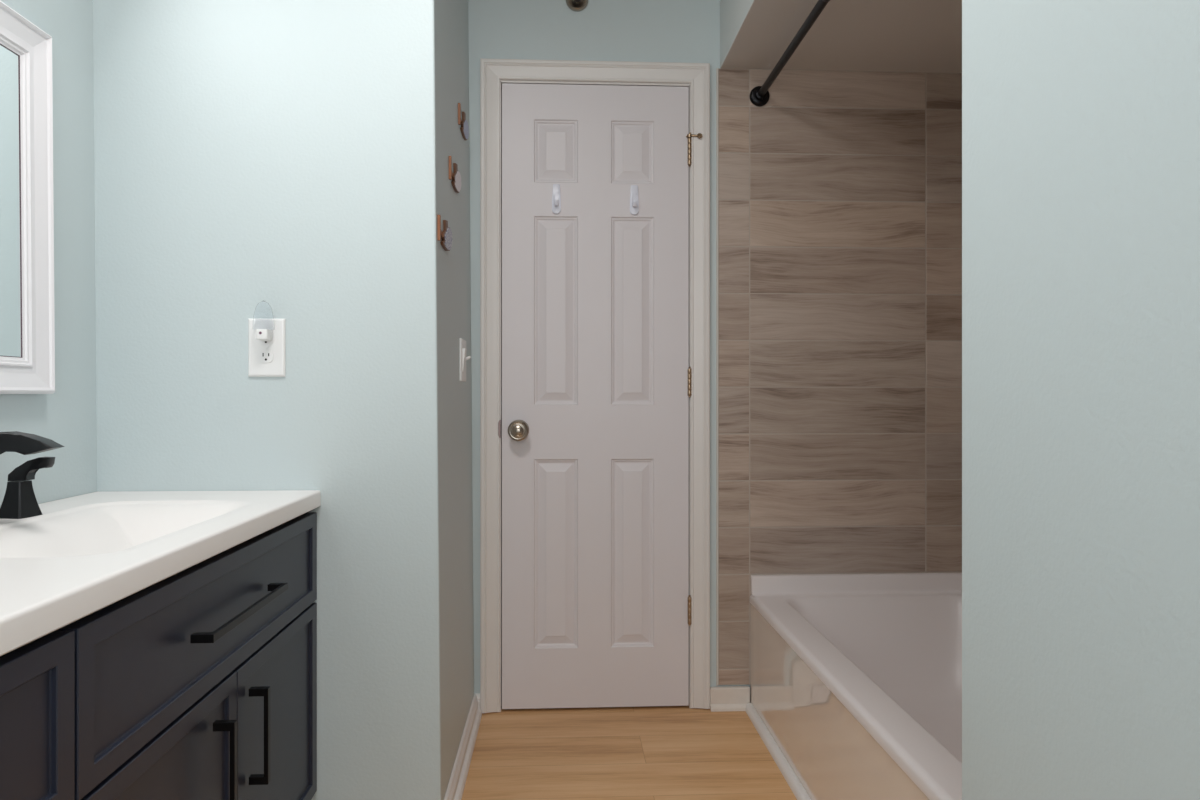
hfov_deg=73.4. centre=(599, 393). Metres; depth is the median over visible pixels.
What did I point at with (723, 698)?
baseboard
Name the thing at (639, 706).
trim
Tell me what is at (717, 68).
trim
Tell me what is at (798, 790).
trim
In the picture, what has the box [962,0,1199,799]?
wall
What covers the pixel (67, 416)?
wall
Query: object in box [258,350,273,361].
receptacle
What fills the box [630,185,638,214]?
hook
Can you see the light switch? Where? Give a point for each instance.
(462, 343)
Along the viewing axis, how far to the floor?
2.27 m
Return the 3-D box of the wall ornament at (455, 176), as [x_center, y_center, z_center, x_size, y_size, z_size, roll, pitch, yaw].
[-0.394,-0.592,2.191,0.008,0.075,0.209,0,0,-3]
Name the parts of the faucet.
handle, lever, spout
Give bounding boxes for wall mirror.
[0,1,54,393]
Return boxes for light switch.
[459,338,470,381]
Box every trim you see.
[480,58,709,712]
[501,706,654,708]
[716,68,717,685]
[745,703,810,799]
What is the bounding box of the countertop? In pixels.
[0,490,320,655]
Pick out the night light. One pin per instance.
(263, 317)
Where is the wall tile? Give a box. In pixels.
[718,68,961,684]
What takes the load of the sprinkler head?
attached to the wall at (682, 31)
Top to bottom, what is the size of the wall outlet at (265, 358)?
0.133 m
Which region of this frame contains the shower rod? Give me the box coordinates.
[749,0,829,106]
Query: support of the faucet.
on the countertop
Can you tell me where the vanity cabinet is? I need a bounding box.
[0,512,316,799]
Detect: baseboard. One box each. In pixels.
[444,693,481,799]
[710,686,749,711]
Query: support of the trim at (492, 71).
attached to the wall at (682, 31)
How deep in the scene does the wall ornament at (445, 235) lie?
1.97 m
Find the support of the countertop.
on the vanity cabinet
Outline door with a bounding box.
[502,83,701,708]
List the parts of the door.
knob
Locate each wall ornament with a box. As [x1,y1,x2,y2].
[437,215,451,250]
[449,156,460,192]
[458,103,468,139]
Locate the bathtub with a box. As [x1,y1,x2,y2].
[750,573,961,799]
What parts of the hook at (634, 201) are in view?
hook arm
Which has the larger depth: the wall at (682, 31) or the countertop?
the wall at (682, 31)
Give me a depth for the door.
2.60 m
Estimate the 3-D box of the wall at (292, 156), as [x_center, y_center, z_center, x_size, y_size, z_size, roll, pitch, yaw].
[-0.841,-0.205,2.253,0.907,2.460,0.824,0,0,-3]
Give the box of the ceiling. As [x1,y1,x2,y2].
[720,0,961,72]
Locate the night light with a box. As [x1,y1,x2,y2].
[253,300,273,340]
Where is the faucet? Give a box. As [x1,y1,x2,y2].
[0,431,64,518]
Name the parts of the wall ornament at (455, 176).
wooden stem, wooden arm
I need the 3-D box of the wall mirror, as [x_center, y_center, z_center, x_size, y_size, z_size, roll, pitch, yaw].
[-1.101,-0.361,1.341,0.036,0.724,0.573,0,0,-3]
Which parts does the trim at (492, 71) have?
strike plate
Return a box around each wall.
[0,0,96,506]
[93,0,473,799]
[468,0,749,692]
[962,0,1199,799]
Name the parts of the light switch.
plate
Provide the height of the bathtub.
0.432 m
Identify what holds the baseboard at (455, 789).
attached to the wall at (292, 156)
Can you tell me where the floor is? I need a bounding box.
[462,706,796,799]
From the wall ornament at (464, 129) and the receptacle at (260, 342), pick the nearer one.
the receptacle at (260, 342)
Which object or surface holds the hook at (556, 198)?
attached to the door
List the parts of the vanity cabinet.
drawer, door, handle, handle, handle, door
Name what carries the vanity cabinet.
on the floor
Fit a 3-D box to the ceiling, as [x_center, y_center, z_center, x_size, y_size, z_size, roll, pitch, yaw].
[0.864,-1.236,1.859,0.869,0.357,1.581,0,0,-3]
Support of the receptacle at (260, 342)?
attached to the wall outlet at (265, 358)
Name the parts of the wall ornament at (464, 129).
wooden stem, wooden arm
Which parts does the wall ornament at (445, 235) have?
wooden stem, wooden arm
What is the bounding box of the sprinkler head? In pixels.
[566,0,587,10]
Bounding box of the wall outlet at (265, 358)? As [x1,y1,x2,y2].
[248,318,285,376]
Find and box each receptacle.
[258,335,273,344]
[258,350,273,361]
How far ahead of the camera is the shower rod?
2.30 m
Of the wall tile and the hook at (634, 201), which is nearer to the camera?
the hook at (634, 201)
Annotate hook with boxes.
[552,184,560,213]
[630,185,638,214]
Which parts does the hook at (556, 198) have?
hook arm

